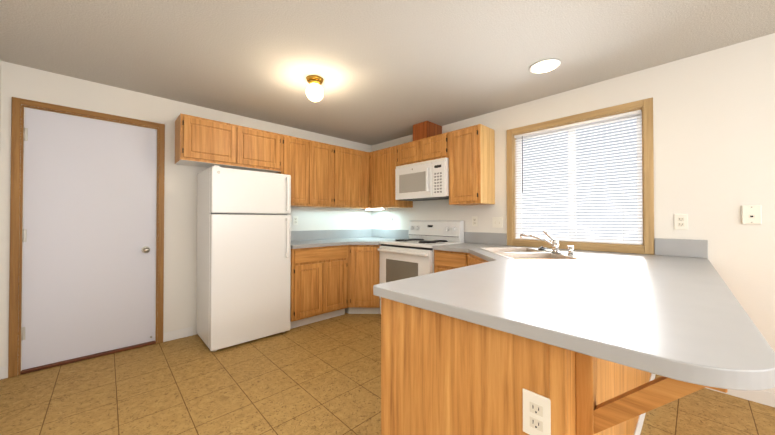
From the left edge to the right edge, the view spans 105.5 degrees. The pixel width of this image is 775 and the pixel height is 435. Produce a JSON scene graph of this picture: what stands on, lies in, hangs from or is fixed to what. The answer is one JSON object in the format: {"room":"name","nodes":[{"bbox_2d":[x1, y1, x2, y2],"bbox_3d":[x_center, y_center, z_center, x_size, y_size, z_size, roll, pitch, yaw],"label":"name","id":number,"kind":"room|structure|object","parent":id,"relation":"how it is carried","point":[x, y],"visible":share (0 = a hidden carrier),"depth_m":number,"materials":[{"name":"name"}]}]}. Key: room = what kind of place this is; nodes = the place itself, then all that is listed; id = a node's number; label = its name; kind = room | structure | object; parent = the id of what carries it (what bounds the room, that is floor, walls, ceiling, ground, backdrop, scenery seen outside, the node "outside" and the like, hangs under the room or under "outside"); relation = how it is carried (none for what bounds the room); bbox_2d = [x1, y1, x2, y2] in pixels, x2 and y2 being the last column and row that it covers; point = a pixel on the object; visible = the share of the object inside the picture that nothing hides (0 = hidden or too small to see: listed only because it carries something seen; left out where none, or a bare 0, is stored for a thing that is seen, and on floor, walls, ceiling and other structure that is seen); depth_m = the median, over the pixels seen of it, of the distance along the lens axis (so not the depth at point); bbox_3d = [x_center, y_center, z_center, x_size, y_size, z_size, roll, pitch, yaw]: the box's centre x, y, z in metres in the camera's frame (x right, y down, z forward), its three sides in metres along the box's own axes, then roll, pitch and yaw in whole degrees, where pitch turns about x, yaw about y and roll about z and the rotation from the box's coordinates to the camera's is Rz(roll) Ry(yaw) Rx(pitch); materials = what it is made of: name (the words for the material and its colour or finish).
{"room":"kitchen","nodes":[
{"label":"kitchen","id":0,"kind":"room"},
{"bbox_2d":[0,59,1,143],"bbox_3d":[-0.488,-0.006,-0.415,0.120,2.400,7.400,1,-1,-44],"label":"wall","id":1,"kind":"structure","parent":0,"point":[0,98],"depth_m":2.21,"materials":[{"name":"paint"}]},
{"bbox_2d":[0,366,6,379],"bbox_3d":[-0.434,1.149,-0.375,0.030,0.090,7.160,1,-1,-44],"label":"baseboard","id":2,"kind":"structure","parent":1,"relation":"attached to","point":[2,369],"depth_m":2.22,"materials":[{"name":"white plastic"}]},
{"bbox_2d":[0,61,371,366],"bbox_3d":[-1.629,0.033,3.529,3.680,2.400,0.120,1,-1,-44],"label":"wall","id":3,"kind":"structure","parent":0,"point":[180,219],"depth_m":2.92,"materials":[{"name":"paint"}]},
{"bbox_2d":[8,97,164,377],"bbox_3d":[-2.578,0.154,2.611,0.941,2.140,0.134,1,-1,-44],"label":"door frame","id":4,"kind":"structure","parent":3,"relation":"attached to","point":[16,228],"depth_m":2.29,"materials":[{"name":"brown wood"}]},
{"bbox_2d":[21,107,156,370],"bbox_3d":[-2.552,0.170,2.575,0.838,2.059,0.110,1,-1,-44],"label":"entry door","id":5,"kind":"structure","parent":3,"relation":"in","point":[89,238],"depth_m":2.54,"materials":[{"name":"white paint"}]},
{"bbox_2d":[175,113,282,172],"bbox_3d":[-1.678,-0.745,3.177,0.964,0.429,0.327,1,-1,-44],"label":"upper cabinet","id":6,"kind":"object","parent":3,"relation":"attached to","point":[199,142],"depth_m":3.00,"materials":[{"name":"brown wood"}]},
{"bbox_2d":[293,216,297,224],"bbox_3d":[-1.201,0.046,3.848,0.072,0.116,0.008,1,-1,-44],"label":"electrical outlet","id":7,"kind":"object","parent":3,"relation":"attached to","point":[295,220],"visible":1,"depth_m":3.85,"materials":[{"name":"white plastic"}]},
{"bbox_2d":[277,135,334,207],"bbox_3d":[-1.077,-0.545,3.750,0.696,0.819,0.327,1,-1,-44],"label":"upper cabinet","id":8,"kind":"object","parent":3,"relation":"attached to","point":[324,175],"depth_m":3.64,"materials":[{"name":"brown wood"}]},
{"bbox_2d":[291,229,369,240],"bbox_3d":[-0.847,0.249,4.176,1.648,0.130,0.018,1,-1,-44],"label":"backsplash","id":9,"kind":"structure","parent":3,"relation":"attached to","point":[310,235],"depth_m":4.13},
{"bbox_2d":[335,145,370,208],"bbox_3d":[-0.596,-0.540,4.209,0.633,0.819,0.327,1,-1,-44],"label":"upper cabinet","id":10,"kind":"object","parent":3,"relation":"attached to","point":[350,164],"depth_m":4.08,"materials":[{"name":"brown wood"}]},
{"bbox_2d":[0,312,774,434],"bbox_3d":[0.885,1.247,0.885,3.920,0.080,7.400,1,-1,-44],"label":"floor","id":11,"kind":"structure","parent":0,"point":[322,377],"depth_m":2.01,"materials":[{"name":"tile"}]},
{"bbox_2d":[196,165,290,350],"bbox_3d":[-1.489,0.383,3.082,0.750,1.692,0.635,1,-1,-44],"label":"fridge","id":12,"kind":"object","parent":11,"relation":"on","point":[243,289],"visible":1,"depth_m":2.84,"materials":[{"name":"white metal"}]},
{"bbox_2d":[290,249,349,328],"bbox_3d":[-0.925,0.791,3.644,0.808,0.886,0.672,1,-1,-44],"label":"base cabinet","id":13,"kind":"object","parent":11,"relation":"on","point":[312,301],"depth_m":3.36,"materials":[{"name":"brown wood"}]},
{"bbox_2d":[291,237,405,248],"bbox_3d":[-0.544,0.330,3.858,1.648,0.038,0.896,1,-1,-44],"label":"countertop","id":14,"kind":"structure","parent":13,"relation":"on","point":[331,242],"depth_m":3.65,"materials":[{"name":"grey laminate"}]},
{"bbox_2d":[350,245,380,313],"bbox_3d":[-0.272,0.796,4.111,0.898,0.886,0.898,1,-1,-44],"label":"base cabinet","id":15,"kind":"object","parent":11,"relation":"on","point":[359,302],"depth_m":3.67,"materials":[{"name":"brown wood"}]},
{"bbox_2d":[378,220,463,313],"bbox_3d":[0.384,0.637,3.558,0.690,1.192,0.806,1,-1,-44],"label":"range","id":16,"kind":"object","parent":11,"relation":"on","point":[411,256],"visible":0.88,"depth_m":3.47,"materials":[{"name":"white metal"}]},
{"bbox_2d":[370,297,605,434],"bbox_3d":[0.335,0.766,1.108,0.380,0.886,0.704,1,-1,-44],"label":"base cabinet","id":17,"kind":"object","parent":11,"relation":"on","point":[482,333],"depth_m":0.92,"materials":[{"name":"brown wood"}]},
{"bbox_2d":[291,241,774,392],"bbox_3d":[0.790,0.312,1.991,2.298,0.038,2.018,1,-1,-44],"label":"countertop","id":18,"kind":"structure","parent":17,"relation":"on","point":[671,318],"depth_m":0.94,"materials":[{"name":"grey laminate"}]},
{"bbox_2d":[476,246,596,260],"bbox_3d":[1.140,0.357,2.430,1.031,0.220,1.031,1,-1,-44],"label":"sink","id":19,"kind":"object","parent":18,"relation":"in","point":[484,253],"depth_m":2.41,"materials":[{"name":"ceramic"}]},
{"bbox_2d":[520,230,574,255],"bbox_3d":[1.325,0.199,2.434,0.282,0.187,0.442,1,-1,-44],"label":"faucet","id":20,"kind":"object","parent":18,"relation":"on","point":[555,251],"depth_m":2.41,"materials":[{"name":"silver metal"}]},
{"bbox_2d":[433,245,553,260],"bbox_3d":[0.999,0.761,2.571,1.188,0.925,0.646,1,-1,-44],"label":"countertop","id":21,"kind":"structure","parent":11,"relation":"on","point":[491,252],"depth_m":2.85,"materials":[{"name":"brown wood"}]},
{"bbox_2d":[498,245,653,434],"bbox_3d":[1.411,0.757,2.140,1.188,0.925,0.657,1,-1,-44],"label":"base cabinet","id":22,"kind":"object","parent":11,"relation":"on","point":[609,262],"depth_m":1.89,"materials":[{"name":"brown wood"}]},
{"bbox_2d":[606,365,617,434],"bbox_3d":[0.591,0.768,1.371,0.354,0.886,0.678,1,-1,-44],"label":"base cabinet","id":23,"kind":"object","parent":11,"relation":"on","point":[611,370],"depth_m":1.09,"materials":[{"name":"brown wood"}]},
{"bbox_2d":[618,365,629,434],"bbox_3d":[0.847,0.771,1.615,0.353,0.886,0.678,1,-1,-44],"label":"base cabinet","id":24,"kind":"object","parent":11,"relation":"on","point":[623,374],"depth_m":1.25,"materials":[{"name":"brown wood"}]},
{"bbox_2d":[0,0,774,145],"bbox_3d":[0.885,-1.233,0.909,3.920,0.080,7.400,1,-1,-44],"label":"ceiling","id":25,"kind":"structure","parent":0,"point":[387,70],"depth_m":2.05,"materials":[{"name":"white paint"}]},
{"bbox_2d":[306,75,323,101],"bbox_3d":[-0.620,-1.083,2.513,0.150,0.187,0.150,1,-1,-44],"label":"ceiling light","id":26,"kind":"object","parent":25,"relation":"hanging from","point":[314,91],"visible":1,"depth_m":2.46,"materials":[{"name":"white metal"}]},
{"bbox_2d":[529,58,560,73],"bbox_3d":[1.228,-1.175,2.301,0.224,0.007,0.224,1,-1,-44],"label":"recessed light","id":27,"kind":"object","parent":25,"relation":"in","point":[544,65],"visible":1,"depth_m":2.29,"materials":[{"name":"white"}]},
{"bbox_2d":[372,33,774,392],"bbox_3d":[2.259,0.020,2.209,0.120,2.400,7.400,1,-1,-44],"label":"wall","id":28,"kind":"structure","parent":0,"point":[714,136],"depth_m":2.11,"materials":[{"name":"paint"}]},
{"bbox_2d":[367,146,412,208],"bbox_3d":[-0.070,-0.539,4.325,0.328,0.819,0.886,1,-1,-44],"label":"upper cabinet","id":29,"kind":"object","parent":28,"relation":"attached to","point":[380,163],"depth_m":4.09,"materials":[{"name":"brown wood"}]},
{"bbox_2d":[366,208,386,210],"bbox_3d":[-0.173,-0.115,4.410,0.070,0.025,0.420,1,-1,-44],"label":"under-cabinet light","id":30,"kind":"object","parent":29,"relation":"attached to","point":[377,209],"visible":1,"depth_m":4.33,"materials":[{"name":"white plastic"}]},
{"bbox_2d":[395,121,446,168],"bbox_3d":[0.517,-0.913,3.715,0.328,0.497,0.808,1,-1,-44],"label":"upper cabinet","id":31,"kind":"object","parent":28,"relation":"attached to","point":[428,143],"depth_m":3.61,"materials":[{"name":"brown wood"}]},
{"bbox_2d":[395,158,448,200],"bbox_3d":[0.491,-0.441,3.672,0.418,0.441,0.782,1,-1,-44],"label":"microwave","id":32,"kind":"object","parent":31,"relation":"attached to","point":[424,180],"visible":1,"depth_m":3.51,"materials":[{"name":"white plastic"}]},
{"bbox_2d":[370,229,505,244],"bbox_3d":[0.510,0.247,3.935,0.018,0.130,2.205,1,-1,-44],"label":"backsplash","id":33,"kind":"structure","parent":28,"relation":"attached to","point":[474,238],"depth_m":3.41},
{"bbox_2d":[447,124,494,204],"bbox_3d":[0.932,-0.549,3.277,0.328,0.819,0.389,1,-1,-44],"label":"upper cabinet","id":34,"kind":"object","parent":28,"relation":"attached to","point":[470,150],"depth_m":3.15,"materials":[{"name":"brown wood"}]},
{"bbox_2d":[472,216,477,225],"bbox_3d":[1.014,0.052,3.419,0.008,0.116,0.072,1,-1,-44],"label":"outlet","id":35,"kind":"object","parent":28,"relation":"attached to","point":[474,220],"visible":1,"depth_m":3.42,"materials":[{"name":"white plastic"}]},
{"bbox_2d":[492,217,502,227],"bbox_3d":[1.201,0.060,3.217,0.016,0.116,0.117,1,-1,-44],"label":"double light switch","id":36,"kind":"object","parent":28,"relation":"attached to","point":[497,222],"visible":1,"depth_m":3.22,"materials":[{"name":"white plastic"}]},
{"bbox_2d":[522,119,637,237],"bbox_3d":[1.773,-0.316,2.814,0.004,1.215,1.150,1,-1,-44],"label":"window","id":37,"kind":"structure","parent":28,"relation":"in","point":[582,177],"depth_m":2.73,"materials":[{"name":"clear"}]},
{"bbox_2d":[507,97,653,254],"bbox_3d":[1.720,-0.317,2.763,0.129,1.231,1.166,1,-1,-44],"label":"window unit","id":38,"kind":"structure","parent":28,"relation":"in","point":[575,170],"depth_m":2.57,"materials":[{"name":"brown wood"}]},
{"bbox_2d":[514,110,642,244],"bbox_3d":[1.702,-0.317,2.746,0.046,1.091,1.022,1,-1,-44],"label":"window blind","id":39,"kind":"object","parent":38,"relation":"attached to","point":[590,233],"visible":0.94,"depth_m":2.67,"materials":[{"name":"white plastic"}]},
{"bbox_2d":[674,214,687,229],"bbox_3d":[2.186,0.037,2.192,0.008,0.116,0.072,1,-1,-44],"label":"outlet","id":40,"kind":"object","parent":28,"relation":"attached to","point":[680,221],"visible":1,"depth_m":2.19,"materials":[{"name":"white plastic"}]},
{"bbox_2d":[705,387,774,406],"bbox_3d":[3.387,1.162,0.925,0.007,0.090,3.760,1,-1,-44],"label":"baseboard","id":41,"kind":"structure","parent":28,"relation":"attached to","point":[763,397],"depth_m":1.93,"materials":[{"name":"white plastic"}]},
{"bbox_2d":[742,205,761,223],"bbox_3d":[2.411,-0.015,1.950,0.018,0.124,0.082,1,-1,-44],"label":"socket","id":42,"kind":"object","parent":28,"relation":"attached to","point":[751,214],"visible":1,"depth_m":1.95,"materials":[{"name":"white plastic"}]}
]}

